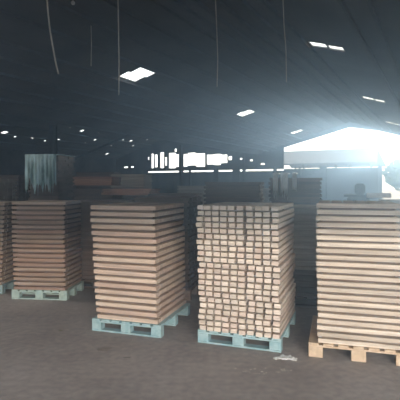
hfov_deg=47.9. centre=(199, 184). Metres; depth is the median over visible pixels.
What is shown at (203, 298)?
batten
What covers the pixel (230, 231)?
batten
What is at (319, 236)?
board
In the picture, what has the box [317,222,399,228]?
board
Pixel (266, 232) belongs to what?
batten
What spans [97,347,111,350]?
cement stain
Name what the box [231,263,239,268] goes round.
batten
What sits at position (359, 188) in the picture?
machine
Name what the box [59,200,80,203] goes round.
board
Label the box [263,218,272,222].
batten
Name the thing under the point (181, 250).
board
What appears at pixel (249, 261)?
batten
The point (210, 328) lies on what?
batten
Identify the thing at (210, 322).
batten
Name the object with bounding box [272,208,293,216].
batten
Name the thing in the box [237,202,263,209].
batten
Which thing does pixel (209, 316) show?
batten
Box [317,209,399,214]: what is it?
board
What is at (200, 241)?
batten
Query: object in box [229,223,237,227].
batten
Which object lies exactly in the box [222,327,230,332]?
batten
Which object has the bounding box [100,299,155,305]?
board
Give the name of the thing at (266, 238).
batten
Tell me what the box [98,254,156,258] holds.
board
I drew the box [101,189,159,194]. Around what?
bundle
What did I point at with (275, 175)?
plastic sheet
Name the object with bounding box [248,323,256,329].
batten
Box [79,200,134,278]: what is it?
bundle
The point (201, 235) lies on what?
batten
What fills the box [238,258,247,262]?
batten
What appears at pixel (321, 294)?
board
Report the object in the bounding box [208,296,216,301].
batten
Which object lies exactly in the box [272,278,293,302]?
batten
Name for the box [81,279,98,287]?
wooden pallet
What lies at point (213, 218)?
batten
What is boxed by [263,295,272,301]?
batten
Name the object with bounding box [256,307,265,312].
batten
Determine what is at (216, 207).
batten
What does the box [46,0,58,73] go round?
cable
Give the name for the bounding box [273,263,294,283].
batten
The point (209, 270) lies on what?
batten
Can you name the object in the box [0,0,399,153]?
ceiling
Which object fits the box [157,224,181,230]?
board
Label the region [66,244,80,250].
board
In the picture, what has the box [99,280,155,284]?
board
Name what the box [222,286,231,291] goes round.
batten
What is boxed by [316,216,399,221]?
board
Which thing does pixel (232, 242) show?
batten
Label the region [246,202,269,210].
batten
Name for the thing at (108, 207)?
board
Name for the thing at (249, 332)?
batten
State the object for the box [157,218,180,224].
board
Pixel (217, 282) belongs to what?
batten
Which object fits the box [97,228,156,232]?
board
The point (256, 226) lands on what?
batten
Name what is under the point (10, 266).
board
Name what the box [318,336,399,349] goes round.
board
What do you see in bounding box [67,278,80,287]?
board
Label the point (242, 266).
batten
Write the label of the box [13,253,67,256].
board
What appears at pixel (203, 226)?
spacer lath
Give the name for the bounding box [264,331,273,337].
batten
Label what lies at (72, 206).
board
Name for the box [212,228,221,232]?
batten
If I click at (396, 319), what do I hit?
board
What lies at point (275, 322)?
batten
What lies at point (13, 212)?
board
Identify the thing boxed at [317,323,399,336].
board
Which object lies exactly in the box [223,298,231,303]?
batten
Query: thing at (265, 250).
batten
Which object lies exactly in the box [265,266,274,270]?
batten
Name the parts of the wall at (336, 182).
wall post, wall post, wall post, wall post, door post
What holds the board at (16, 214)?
on the board at (14, 216)
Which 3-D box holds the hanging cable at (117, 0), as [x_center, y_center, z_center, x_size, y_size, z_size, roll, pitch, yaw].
[-1.449,-3.093,8.000,0.040,2.986,0.020,0,0,0]
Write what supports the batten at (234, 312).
on the batten at (234, 318)
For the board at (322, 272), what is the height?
0.022 m
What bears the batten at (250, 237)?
on the spacer lath
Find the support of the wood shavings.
on the floor
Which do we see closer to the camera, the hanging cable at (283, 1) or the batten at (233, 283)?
the batten at (233, 283)
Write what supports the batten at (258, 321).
on the batten at (259, 327)
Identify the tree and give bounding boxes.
[382,158,399,190]
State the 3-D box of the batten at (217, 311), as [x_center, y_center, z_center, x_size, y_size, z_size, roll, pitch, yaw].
[0.384,1.392,5.436,0.074,0.045,1.100,0,0,20]
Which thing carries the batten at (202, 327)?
on the wooden pallet at (204, 336)
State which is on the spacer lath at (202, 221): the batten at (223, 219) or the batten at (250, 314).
the batten at (223, 219)
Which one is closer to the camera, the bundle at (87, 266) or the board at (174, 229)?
the board at (174, 229)
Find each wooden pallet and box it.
[0,280,17,293]
[12,281,83,299]
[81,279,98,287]
[92,303,189,337]
[183,284,199,300]
[198,311,295,352]
[295,296,317,307]
[309,315,399,365]
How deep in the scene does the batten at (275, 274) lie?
4.87 m
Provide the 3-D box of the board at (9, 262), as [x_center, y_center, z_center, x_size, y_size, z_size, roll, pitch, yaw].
[-3.228,1.300,7.684,0.153,0.043,0.644,0,0,5]
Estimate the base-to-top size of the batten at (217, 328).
0.045 m
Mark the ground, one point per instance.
(395, 194)
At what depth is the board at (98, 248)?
5.34 m
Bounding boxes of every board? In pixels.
[3,260,16,265]
[3,271,15,278]
[3,275,17,282]
[4,252,16,256]
[4,264,14,269]
[5,256,16,260]
[12,201,67,204]
[12,206,67,208]
[12,211,67,213]
[12,215,67,218]
[12,220,66,223]
[12,225,67,228]
[12,229,67,232]
[12,234,66,237]
[12,239,66,242]
[12,243,67,247]
[13,248,67,251]
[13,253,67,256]
[13,257,67,261]
[13,262,67,266]
[13,271,67,275]
[14,266,67,271]
[14,276,67,280]
[14,281,67,285]
[14,285,67,290]
[16,214,65,215]
[17,205,66,205]
[17,209,66,210]
[17,219,66,220]
[17,223,66,224]
[17,228,65,229]
[17,233,65,234]
[17,238,65,239]
[17,242,65,243]
[17,252,65,253]
[17,256,65,258]
[17,261,64,262]
[18,247,66,248]
[18,266,66,267]
[18,271,66,272]
[18,275,64,276]
[18,280,64,281]
[18,285,66,286]
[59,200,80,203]
[65,231,80,236]
[65,257,80,264]
[65,270,81,278]
[65,274,81,283]
[66,213,80,217]
[66,226,80,231]
[66,235,80,241]
[66,239,80,245]
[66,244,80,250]
[66,248,81,255]
[66,252,80,259]
[67,218,80,222]
[67,222,80,227]
[67,261,81,269]
[67,265,80,273]
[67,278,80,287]
[68,205,80,208]
[68,209,80,213]
[90,218,157,223]
[91,205,158,209]
[91,211,158,216]
[92,224,158,229]
[92,230,158,236]
[93,236,159,243]
[93,243,159,250]
[93,249,159,256]
[93,255,158,263]
[94,261,159,270]
[94,268,158,277]
[94,281,159,290]
[95,274,159,283]
[95,287,159,297]
[95,293,159,303]
[96,209,155,212]
[96,216,155,218]
[96,222,156,225]
[96,300,159,310]
[96,306,160,317]
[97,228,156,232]
[97,312,160,324]
[98,235,156,238]
[98,241,156,245]
[98,248,157,251]
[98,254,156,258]
[99,261,157,265]
[99,267,157,271]
[99,274,156,278]
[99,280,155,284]
[100,287,157,291]
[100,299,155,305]
[101,293,154,298]
[101,306,155,311]
[102,312,155,318]
[151,203,183,209]
[156,207,180,211]
[156,213,180,217]
[156,214,183,222]
[156,231,184,241]
[156,260,184,274]
[156,271,184,287]
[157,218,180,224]
[157,220,183,228]
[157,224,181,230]
[157,226,183,235]
[157,230,181,237]
[157,237,184,248]
[157,243,184,254]
[157,248,183,261]
[157,254,184,267]
[157,265,184,281]
[157,282,185,300]
[158,277,184,294]
[158,288,184,307]
[158,294,184,313]
[158,299,185,320]
[159,209,183,215]
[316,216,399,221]
[316,228,399,235]
[316,247,399,255]
[316,260,399,269]
[317,203,399,208]
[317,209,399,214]
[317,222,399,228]
[317,234,399,241]
[317,241,399,248]
[317,253,399,262]
[317,266,399,275]
[317,272,399,282]
[317,278,399,289]
[317,285,399,295]
[317,304,399,316]
[317,317,399,329]
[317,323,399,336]
[317,329,399,343]
[318,291,399,302]
[318,298,399,309]
[318,310,399,323]
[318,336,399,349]
[321,208,394,210]
[321,214,393,216]
[321,220,394,223]
[321,233,393,236]
[321,240,393,243]
[321,253,394,256]
[321,266,394,270]
[321,298,394,303]
[322,227,394,230]
[322,246,395,250]
[322,259,394,263]
[322,272,395,276]
[322,278,394,283]
[322,285,394,290]
[322,304,394,310]
[322,311,394,316]
[323,292,395,296]
[323,317,395,323]
[323,330,395,336]
[325,324,395,330]
[326,337,394,343]
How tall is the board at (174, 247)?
0.048 m
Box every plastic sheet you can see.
[25,154,74,193]
[273,173,280,195]
[281,172,289,197]
[292,172,297,189]
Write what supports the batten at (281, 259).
on the batten at (291, 256)
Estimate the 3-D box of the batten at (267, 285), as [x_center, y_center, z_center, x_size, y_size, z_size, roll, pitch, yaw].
[0.895,1.075,5.250,0.073,0.045,1.100,0,0,20]
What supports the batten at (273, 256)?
on the batten at (281, 259)
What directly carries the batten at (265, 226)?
on the batten at (266, 232)
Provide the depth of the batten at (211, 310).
4.95 m
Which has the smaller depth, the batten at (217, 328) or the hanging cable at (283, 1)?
the batten at (217, 328)
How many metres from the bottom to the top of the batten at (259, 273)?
0.045 m
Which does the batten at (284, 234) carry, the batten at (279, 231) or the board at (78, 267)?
the batten at (279, 231)
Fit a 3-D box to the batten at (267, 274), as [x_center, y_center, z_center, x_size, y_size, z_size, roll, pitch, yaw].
[0.897,0.948,5.248,0.073,0.045,1.100,0,0,20]
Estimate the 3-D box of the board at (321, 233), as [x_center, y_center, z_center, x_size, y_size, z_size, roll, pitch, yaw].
[1.591,0.503,4.571,0.696,0.022,0.112,0,0,17]
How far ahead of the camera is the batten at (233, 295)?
4.85 m
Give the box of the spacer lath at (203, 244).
[203,244,274,247]
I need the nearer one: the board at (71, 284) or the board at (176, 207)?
the board at (176, 207)
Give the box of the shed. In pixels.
[276,148,385,170]
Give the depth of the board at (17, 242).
6.94 m
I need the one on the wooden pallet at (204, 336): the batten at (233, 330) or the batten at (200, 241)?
the batten at (233, 330)
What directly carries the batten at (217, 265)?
on the spacer lath at (206, 266)
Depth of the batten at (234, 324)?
4.86 m
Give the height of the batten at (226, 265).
0.045 m
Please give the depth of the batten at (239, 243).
4.84 m
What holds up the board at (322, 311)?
on the board at (396, 319)
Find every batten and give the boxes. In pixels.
[196,221,205,226]
[196,238,205,243]
[197,202,227,209]
[197,216,206,220]
[197,227,204,231]
[197,244,205,249]
[197,255,206,260]
[198,210,204,214]
[198,232,206,237]
[198,250,207,254]
[198,267,207,272]
[198,279,206,283]
[198,284,206,289]
[198,313,206,318]
[199,261,208,266]
[199,273,208,278]
[199,290,207,294]
[199,295,209,301]
[199,307,208,312]
[199,318,208,324]
[200,301,208,306]
[200,324,208,329]
[204,202,234,209]
[204,239,214,243]
[205,222,214,226]
[205,228,213,232]
[205,245,214,249]
[205,256,213,261]
[206,234,213,238]
[206,251,214,255]
[206,268,215,272]
[206,279,216,284]
[206,285,215,290]
[206,290,215,295]
[206,313,215,319]
[207,262,216,266]
[207,273,215,278]
[207,308,216,313]
[207,319,215,325]
[207,325,214,330]
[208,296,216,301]
[208,302,216,307]
[212,202,242,209]
[212,211,220,215]
[212,217,219,220]
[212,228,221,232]
[213,222,219,226]
[213,239,221,244]
[213,245,221,250]
[213,257,221,261]
[214,234,221,238]
[214,251,222,255]
[214,262,223,267]
[214,268,222,273]
[214,280,223,285]
[214,285,222,290]
[214,291,223,296]
[214,326,222,331]
[215,274,224,279]
[215,297,223,302]
[215,308,224,314]
[215,314,222,319]
[215,320,223,325]
[216,303,225,308]
[219,202,249,209]
[220,211,229,215]
[220,217,228,221]
[220,223,228,227]
[220,228,227,232]
[221,234,231,238]
[221,240,229,244]
[221,246,230,250]
[221,251,229,256]
[221,257,230,262]
[221,315,231,321]
[222,263,232,268]
[222,269,231,274]
[222,274,231,279]
[222,280,230,285]
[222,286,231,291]
[222,292,231,297]
[222,321,231,326]
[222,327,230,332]
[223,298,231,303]
[223,309,231,315]
[224,304,232,309]
[228,202,256,209]
[228,217,237,221]
[228,229,236,233]
[228,240,237,245]
[228,258,238,262]
[229,211,237,215]
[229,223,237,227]
[229,234,237,239]
[229,246,239,250]
[229,252,238,256]
[230,269,238,274]
[230,281,239,286]
[230,286,238,292]
[230,292,239,298]
[230,316,239,321]
[230,327,239,333]
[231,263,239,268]
[231,275,240,280]
[231,298,240,303]
[231,310,239,315]
[231,322,239,327]
[232,304,240,309]
[236,229,247,233]
[236,241,246,245]
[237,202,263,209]
[237,212,245,215]
[237,217,246,221]
[237,223,247,227]
[237,252,246,257]
[237,287,247,292]
[238,232,247,239]
[238,246,246,251]
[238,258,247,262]
[238,270,248,275]
[238,276,248,281]
[238,281,248,287]
[238,293,246,299]
[238,316,247,322]
[239,264,249,269]
[239,299,249,304]
[239,302,248,310]
[239,311,248,316]
[239,323,247,328]
[239,328,247,334]
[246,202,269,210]
[246,212,254,216]
[246,223,253,227]
[246,241,256,245]
[246,247,255,251]
[246,253,255,257]
[246,258,255,263]
[246,288,254,293]
[247,218,254,221]
[247,229,255,233]
[247,235,256,239]
[247,270,256,275]
[247,276,256,281]
[247,282,255,287]
[247,294,256,299]
[247,312,256,317]
[247,318,255,323]
[247,329,256,335]
[248,264,257,269]
[248,306,256,311]
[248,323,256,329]
[249,300,257,305]
[254,224,262,228]
[254,253,264,258]
[254,259,264,264]
[255,203,276,210]
[255,212,263,216]
[255,218,262,222]
[255,230,263,234]
[255,241,263,246]
[255,247,262,252]
[255,283,264,288]
[255,289,263,294]
[255,318,263,324]
[256,235,263,240]
[256,265,266,270]
[256,271,265,276]
[256,277,265,282]
[256,294,264,300]
[256,301,265,306]
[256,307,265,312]
[256,309,265,318]
[256,324,265,330]
[256,330,264,336]
[262,203,284,210]
[263,212,272,216]
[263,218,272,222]
[263,224,271,228]
[263,230,272,234]
[263,236,272,240]
[263,242,272,246]
[263,248,272,252]
[263,254,271,258]
[263,259,272,264]
[263,289,271,294]
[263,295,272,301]
[263,319,272,325]
[264,271,273,276]
[264,277,273,282]
[264,283,272,288]
[264,320,273,331]
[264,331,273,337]
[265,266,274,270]
[265,301,274,307]
[265,308,274,313]
[265,314,273,319]
[271,203,293,210]
[271,218,293,228]
[271,233,293,247]
[271,243,293,259]
[271,248,293,265]
[271,274,292,295]
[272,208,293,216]
[272,213,293,222]
[272,223,293,234]
[272,228,293,240]
[272,238,293,253]
[272,268,293,289]
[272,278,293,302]
[273,253,294,271]
[273,258,294,277]
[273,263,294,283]
[273,293,294,320]
[273,297,294,326]
[273,303,294,332]
[273,308,294,338]
[274,283,295,308]
[274,288,295,314]
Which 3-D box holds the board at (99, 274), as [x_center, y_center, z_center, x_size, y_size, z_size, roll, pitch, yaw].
[-0.862,1.079,5.399,0.720,0.029,0.113,0,0,18]
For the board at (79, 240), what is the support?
on the board
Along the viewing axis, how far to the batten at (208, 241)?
4.96 m
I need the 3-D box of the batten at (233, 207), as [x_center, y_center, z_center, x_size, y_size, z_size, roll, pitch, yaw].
[0.522,0.249,5.385,0.073,0.045,1.100,0,0,20]
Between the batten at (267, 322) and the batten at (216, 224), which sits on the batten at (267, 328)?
the batten at (267, 322)
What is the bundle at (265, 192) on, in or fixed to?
on the wooden pallet
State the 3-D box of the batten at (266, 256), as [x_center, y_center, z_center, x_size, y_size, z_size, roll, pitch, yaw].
[0.887,0.757,5.245,0.075,0.045,1.100,0,0,20]
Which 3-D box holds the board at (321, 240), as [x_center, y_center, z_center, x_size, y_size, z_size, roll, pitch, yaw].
[1.593,0.568,4.574,0.696,0.022,0.116,0,0,17]
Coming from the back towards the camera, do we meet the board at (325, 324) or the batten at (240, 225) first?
the batten at (240, 225)
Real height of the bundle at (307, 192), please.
1.750 m
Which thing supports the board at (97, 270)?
on the board at (99, 274)
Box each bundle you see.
[0,175,30,200]
[0,179,16,200]
[28,155,74,199]
[73,177,120,184]
[75,172,122,188]
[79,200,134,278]
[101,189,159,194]
[111,174,151,198]
[134,196,202,290]
[148,193,201,215]
[177,186,205,215]
[203,182,263,204]
[262,188,270,202]
[268,178,321,204]
[290,205,318,269]
[292,270,317,296]
[379,199,399,202]
[395,203,399,263]
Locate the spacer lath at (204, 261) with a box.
[204,261,278,265]
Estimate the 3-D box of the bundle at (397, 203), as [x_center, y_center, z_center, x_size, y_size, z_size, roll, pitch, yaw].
[3.600,0.985,8.996,1.289,1.240,0.956,0,0,14]
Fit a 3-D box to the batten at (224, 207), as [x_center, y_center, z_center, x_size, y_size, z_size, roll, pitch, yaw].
[0.432,0.249,5.404,0.073,0.045,1.100,0,0,20]
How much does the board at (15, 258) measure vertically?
0.044 m
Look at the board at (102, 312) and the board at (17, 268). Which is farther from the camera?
the board at (17, 268)
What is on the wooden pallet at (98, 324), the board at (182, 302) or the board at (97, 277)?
the board at (182, 302)
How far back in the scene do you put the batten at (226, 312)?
4.89 m
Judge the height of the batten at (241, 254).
0.045 m
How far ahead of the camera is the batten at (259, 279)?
4.78 m
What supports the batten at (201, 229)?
on the batten at (201, 235)
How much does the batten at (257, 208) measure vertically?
0.045 m
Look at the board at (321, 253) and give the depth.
4.51 m
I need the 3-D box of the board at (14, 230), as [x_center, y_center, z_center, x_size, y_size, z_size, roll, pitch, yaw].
[-2.468,0.713,6.926,0.842,0.044,0.114,0,0,6]
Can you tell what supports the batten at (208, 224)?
on the spacer lath
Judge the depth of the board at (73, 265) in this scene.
7.20 m
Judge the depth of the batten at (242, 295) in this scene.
4.83 m
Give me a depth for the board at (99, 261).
5.35 m
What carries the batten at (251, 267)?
on the spacer lath at (206, 266)
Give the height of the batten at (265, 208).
0.045 m
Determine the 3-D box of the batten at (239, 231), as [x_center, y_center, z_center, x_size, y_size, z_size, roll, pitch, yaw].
[0.612,0.503,5.353,0.073,0.045,1.100,0,0,20]
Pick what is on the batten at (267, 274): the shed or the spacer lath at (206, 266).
the spacer lath at (206, 266)
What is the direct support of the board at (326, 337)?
on the board at (395, 346)
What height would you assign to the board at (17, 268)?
0.044 m
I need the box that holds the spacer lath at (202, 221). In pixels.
[202,221,275,223]
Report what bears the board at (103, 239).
on the board at (98, 241)
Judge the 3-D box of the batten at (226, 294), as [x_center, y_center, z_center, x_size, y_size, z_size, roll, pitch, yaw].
[0.463,1.202,5.400,0.073,0.045,1.100,0,0,20]
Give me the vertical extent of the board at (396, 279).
0.043 m
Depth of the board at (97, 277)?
5.30 m
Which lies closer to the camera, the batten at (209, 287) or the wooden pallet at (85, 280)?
the batten at (209, 287)
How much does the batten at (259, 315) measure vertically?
0.045 m
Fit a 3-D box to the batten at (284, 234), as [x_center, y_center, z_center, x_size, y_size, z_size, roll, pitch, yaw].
[0.978,0.567,5.233,0.073,0.045,1.100,0,0,20]
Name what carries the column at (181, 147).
on the floor
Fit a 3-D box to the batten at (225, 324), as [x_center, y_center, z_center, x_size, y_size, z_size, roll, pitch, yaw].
[0.464,1.519,5.399,0.073,0.045,1.100,0,0,20]
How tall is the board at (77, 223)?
0.044 m
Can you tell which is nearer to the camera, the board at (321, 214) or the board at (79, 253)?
the board at (321, 214)
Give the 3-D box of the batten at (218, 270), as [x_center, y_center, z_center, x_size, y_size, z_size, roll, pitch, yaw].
[0.380,0.948,5.449,0.075,0.045,1.100,0,0,20]
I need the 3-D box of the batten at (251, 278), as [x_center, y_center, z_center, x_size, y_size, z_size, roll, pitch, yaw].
[0.728,1.011,5.314,0.074,0.045,1.100,0,0,20]
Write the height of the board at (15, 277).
0.044 m
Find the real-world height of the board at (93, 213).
0.048 m
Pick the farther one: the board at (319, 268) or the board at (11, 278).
the board at (11, 278)
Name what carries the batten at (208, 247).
on the spacer lath
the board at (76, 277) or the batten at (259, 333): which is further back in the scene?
the board at (76, 277)
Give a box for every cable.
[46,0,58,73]
[91,26,91,65]
[117,0,119,94]
[215,0,217,85]
[283,1,286,81]
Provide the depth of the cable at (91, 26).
12.39 m
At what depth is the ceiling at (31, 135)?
35.86 m
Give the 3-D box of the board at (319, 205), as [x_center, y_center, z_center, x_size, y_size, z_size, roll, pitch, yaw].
[1.579,0.208,4.520,0.786,0.043,0.115,0,0,17]
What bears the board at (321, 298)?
on the board at (396, 306)
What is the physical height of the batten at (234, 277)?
0.045 m
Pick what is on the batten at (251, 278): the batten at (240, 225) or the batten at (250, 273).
the batten at (250, 273)
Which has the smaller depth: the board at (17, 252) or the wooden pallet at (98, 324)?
the wooden pallet at (98, 324)
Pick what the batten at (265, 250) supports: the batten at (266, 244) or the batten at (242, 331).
the batten at (266, 244)
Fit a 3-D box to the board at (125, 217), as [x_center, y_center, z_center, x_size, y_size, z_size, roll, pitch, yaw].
[-0.890,0.384,5.412,0.748,0.029,0.113,0,0,18]
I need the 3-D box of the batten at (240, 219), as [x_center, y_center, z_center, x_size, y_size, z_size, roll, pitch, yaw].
[0.615,0.376,5.366,0.073,0.045,1.100,0,0,20]
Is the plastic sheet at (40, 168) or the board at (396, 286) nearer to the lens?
the board at (396, 286)
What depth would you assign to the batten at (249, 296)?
4.82 m
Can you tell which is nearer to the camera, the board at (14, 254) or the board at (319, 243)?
the board at (319, 243)
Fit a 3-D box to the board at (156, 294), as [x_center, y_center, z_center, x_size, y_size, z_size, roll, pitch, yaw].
[-0.869,1.272,5.346,0.804,0.048,0.114,0,0,18]
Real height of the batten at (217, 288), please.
0.045 m
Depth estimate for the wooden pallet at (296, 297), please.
6.45 m
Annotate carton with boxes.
[366,193,390,197]
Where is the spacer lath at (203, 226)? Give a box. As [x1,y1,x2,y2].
[203,226,276,229]
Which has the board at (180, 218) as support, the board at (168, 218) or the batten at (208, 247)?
the board at (168, 218)
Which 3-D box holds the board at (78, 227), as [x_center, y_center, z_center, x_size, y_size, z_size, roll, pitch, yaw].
[-2.093,0.713,7.258,0.154,0.044,0.564,0,0,6]
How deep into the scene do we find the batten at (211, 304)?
4.96 m
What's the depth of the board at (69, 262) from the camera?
7.21 m
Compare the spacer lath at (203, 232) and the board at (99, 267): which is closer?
the spacer lath at (203, 232)
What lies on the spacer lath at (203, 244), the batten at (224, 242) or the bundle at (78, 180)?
the batten at (224, 242)
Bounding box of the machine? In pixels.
[344,184,369,200]
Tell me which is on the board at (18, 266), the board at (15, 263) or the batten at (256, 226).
the board at (15, 263)
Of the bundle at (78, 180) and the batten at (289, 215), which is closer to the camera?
the batten at (289, 215)
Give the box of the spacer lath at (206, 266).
[206,266,272,271]
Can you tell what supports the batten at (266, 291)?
on the spacer lath
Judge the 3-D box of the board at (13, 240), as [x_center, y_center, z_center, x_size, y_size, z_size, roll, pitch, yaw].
[-2.466,0.858,6.930,0.838,0.044,0.115,0,0,6]
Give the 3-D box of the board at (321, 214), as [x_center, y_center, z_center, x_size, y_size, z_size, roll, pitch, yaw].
[1.589,0.306,4.579,0.696,0.022,0.112,0,0,17]
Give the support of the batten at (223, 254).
on the spacer lath
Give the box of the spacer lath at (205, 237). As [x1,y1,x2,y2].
[203,237,276,241]
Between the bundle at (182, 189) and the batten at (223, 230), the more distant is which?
the bundle at (182, 189)
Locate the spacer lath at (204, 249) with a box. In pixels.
[204,249,273,253]
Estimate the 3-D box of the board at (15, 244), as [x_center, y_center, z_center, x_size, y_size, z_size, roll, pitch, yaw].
[-2.463,0.930,6.926,0.836,0.044,0.114,0,0,6]
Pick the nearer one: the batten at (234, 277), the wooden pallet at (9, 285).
the batten at (234, 277)
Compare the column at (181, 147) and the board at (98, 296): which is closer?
the board at (98, 296)
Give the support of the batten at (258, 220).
on the spacer lath at (202, 221)
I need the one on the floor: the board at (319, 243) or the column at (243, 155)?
the column at (243, 155)
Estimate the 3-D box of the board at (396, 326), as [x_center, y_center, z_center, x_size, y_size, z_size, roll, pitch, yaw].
[1.587,1.387,4.527,0.786,0.043,0.115,0,0,17]
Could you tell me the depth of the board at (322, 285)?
4.52 m
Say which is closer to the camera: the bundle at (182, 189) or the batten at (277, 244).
the batten at (277, 244)
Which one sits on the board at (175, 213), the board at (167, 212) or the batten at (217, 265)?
the board at (167, 212)
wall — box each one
[0,150,115,188]
[116,122,399,202]
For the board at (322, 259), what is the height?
0.022 m
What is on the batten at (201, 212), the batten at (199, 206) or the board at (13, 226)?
the batten at (199, 206)
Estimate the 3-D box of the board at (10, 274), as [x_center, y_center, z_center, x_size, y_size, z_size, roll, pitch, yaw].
[-3.223,1.513,7.683,0.153,0.043,0.644,0,0,5]
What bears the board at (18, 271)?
on the board at (16, 272)
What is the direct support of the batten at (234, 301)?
on the batten at (235, 306)
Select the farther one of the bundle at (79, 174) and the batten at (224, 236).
the bundle at (79, 174)
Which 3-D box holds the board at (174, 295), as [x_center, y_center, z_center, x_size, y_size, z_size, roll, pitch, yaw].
[-0.386,1.427,5.731,0.121,0.048,0.864,0,0,18]
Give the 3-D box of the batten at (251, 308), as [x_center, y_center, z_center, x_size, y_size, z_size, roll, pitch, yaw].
[0.736,1.329,5.316,0.073,0.045,1.100,0,0,20]
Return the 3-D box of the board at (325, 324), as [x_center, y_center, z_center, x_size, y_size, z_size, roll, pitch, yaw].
[1.609,1.420,4.572,0.696,0.022,0.116,0,0,17]
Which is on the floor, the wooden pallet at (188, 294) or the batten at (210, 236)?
the wooden pallet at (188, 294)
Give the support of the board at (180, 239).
on the board
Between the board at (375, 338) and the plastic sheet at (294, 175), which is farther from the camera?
the plastic sheet at (294, 175)
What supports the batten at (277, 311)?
on the batten at (275, 317)
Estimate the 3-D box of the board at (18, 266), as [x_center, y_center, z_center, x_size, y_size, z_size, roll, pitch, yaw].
[-2.442,1.257,6.981,0.737,0.028,0.115,0,0,6]
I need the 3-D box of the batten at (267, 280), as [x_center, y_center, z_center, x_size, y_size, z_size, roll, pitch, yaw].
[0.902,1.011,5.254,0.075,0.045,1.100,0,0,20]
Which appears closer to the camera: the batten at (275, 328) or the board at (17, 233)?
the batten at (275, 328)
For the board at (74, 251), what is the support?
on the board
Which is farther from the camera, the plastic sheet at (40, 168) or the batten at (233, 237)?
the plastic sheet at (40, 168)
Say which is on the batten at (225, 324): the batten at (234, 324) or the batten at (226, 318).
the batten at (226, 318)
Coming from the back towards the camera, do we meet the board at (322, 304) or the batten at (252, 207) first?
the batten at (252, 207)
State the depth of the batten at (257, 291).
4.77 m
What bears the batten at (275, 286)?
on the batten at (274, 292)
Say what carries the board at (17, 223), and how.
on the board at (13, 226)
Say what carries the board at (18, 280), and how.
on the board at (15, 282)
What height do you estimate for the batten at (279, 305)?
0.045 m
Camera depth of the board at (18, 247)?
6.93 m
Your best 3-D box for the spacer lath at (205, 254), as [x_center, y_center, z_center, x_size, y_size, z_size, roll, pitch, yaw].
[0.429,0.789,4.946,0.830,0.018,0.052,0,0,20]
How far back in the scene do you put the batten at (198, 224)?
5.00 m
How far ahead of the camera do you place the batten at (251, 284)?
4.80 m
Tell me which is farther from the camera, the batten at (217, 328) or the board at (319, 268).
the batten at (217, 328)
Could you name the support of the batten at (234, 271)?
on the spacer lath
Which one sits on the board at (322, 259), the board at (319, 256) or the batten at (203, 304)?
the board at (319, 256)
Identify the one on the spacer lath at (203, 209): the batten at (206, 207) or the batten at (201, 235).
the batten at (206, 207)
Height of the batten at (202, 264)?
0.045 m
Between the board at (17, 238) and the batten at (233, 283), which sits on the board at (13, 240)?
the board at (17, 238)
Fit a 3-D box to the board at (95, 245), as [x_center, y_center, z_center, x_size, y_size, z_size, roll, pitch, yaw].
[-0.880,0.732,5.360,0.828,0.048,0.114,0,0,18]
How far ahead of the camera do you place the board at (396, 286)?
4.47 m
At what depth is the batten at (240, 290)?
4.84 m
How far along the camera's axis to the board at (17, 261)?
6.93 m
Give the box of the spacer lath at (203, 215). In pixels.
[203,215,276,217]
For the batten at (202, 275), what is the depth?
4.98 m
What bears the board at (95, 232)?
on the board at (98, 235)
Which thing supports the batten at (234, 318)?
on the batten at (234, 324)
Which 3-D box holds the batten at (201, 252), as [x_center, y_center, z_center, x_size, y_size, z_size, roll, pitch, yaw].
[0.194,0.757,5.513,0.073,0.045,1.100,0,0,20]
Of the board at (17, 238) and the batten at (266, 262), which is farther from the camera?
the board at (17, 238)
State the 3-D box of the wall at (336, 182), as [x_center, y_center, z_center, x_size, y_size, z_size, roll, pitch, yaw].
[7.394,-1.625,37.963,37.102,6.750,0.340,0,0,28]
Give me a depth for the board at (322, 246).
4.51 m
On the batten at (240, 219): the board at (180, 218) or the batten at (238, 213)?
the batten at (238, 213)
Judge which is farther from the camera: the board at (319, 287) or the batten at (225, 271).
the batten at (225, 271)
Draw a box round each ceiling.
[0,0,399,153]
[0,113,250,159]
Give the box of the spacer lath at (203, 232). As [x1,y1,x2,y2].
[203,232,277,235]
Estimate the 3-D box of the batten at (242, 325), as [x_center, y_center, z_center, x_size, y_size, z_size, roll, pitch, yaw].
[0.637,1.519,5.329,0.073,0.045,1.100,0,0,20]
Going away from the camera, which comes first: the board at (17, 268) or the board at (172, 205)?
the board at (172, 205)
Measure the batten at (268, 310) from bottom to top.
0.045 m
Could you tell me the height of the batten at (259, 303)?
0.045 m
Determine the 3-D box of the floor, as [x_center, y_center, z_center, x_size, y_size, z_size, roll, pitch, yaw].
[-5.447,1.750,23.000,58.851,0.001,48.000,0,0,0]
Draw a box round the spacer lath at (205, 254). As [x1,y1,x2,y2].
[203,254,272,259]
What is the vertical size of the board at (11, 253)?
0.043 m
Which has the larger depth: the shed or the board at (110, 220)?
the shed
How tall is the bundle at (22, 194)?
1.920 m
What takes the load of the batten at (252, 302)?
on the spacer lath
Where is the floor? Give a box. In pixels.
[0,270,399,399]
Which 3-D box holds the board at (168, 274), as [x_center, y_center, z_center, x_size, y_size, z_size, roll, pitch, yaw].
[-0.389,1.118,5.732,0.122,0.048,0.864,0,0,18]
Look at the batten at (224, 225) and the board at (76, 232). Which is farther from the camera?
the board at (76, 232)
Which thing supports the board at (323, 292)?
on the board at (321, 294)
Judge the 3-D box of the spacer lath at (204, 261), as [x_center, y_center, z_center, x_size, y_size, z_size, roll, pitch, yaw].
[0.447,0.852,4.939,0.830,0.018,0.053,0,0,20]
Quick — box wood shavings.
[273,354,296,360]
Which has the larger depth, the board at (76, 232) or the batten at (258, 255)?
the board at (76, 232)
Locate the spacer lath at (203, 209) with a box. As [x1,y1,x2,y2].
[203,209,276,211]
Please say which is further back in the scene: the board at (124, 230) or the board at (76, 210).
the board at (76, 210)
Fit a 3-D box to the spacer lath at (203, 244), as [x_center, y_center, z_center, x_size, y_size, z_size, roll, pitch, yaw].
[0.430,0.662,4.944,0.830,0.018,0.053,0,0,20]
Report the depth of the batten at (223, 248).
4.91 m

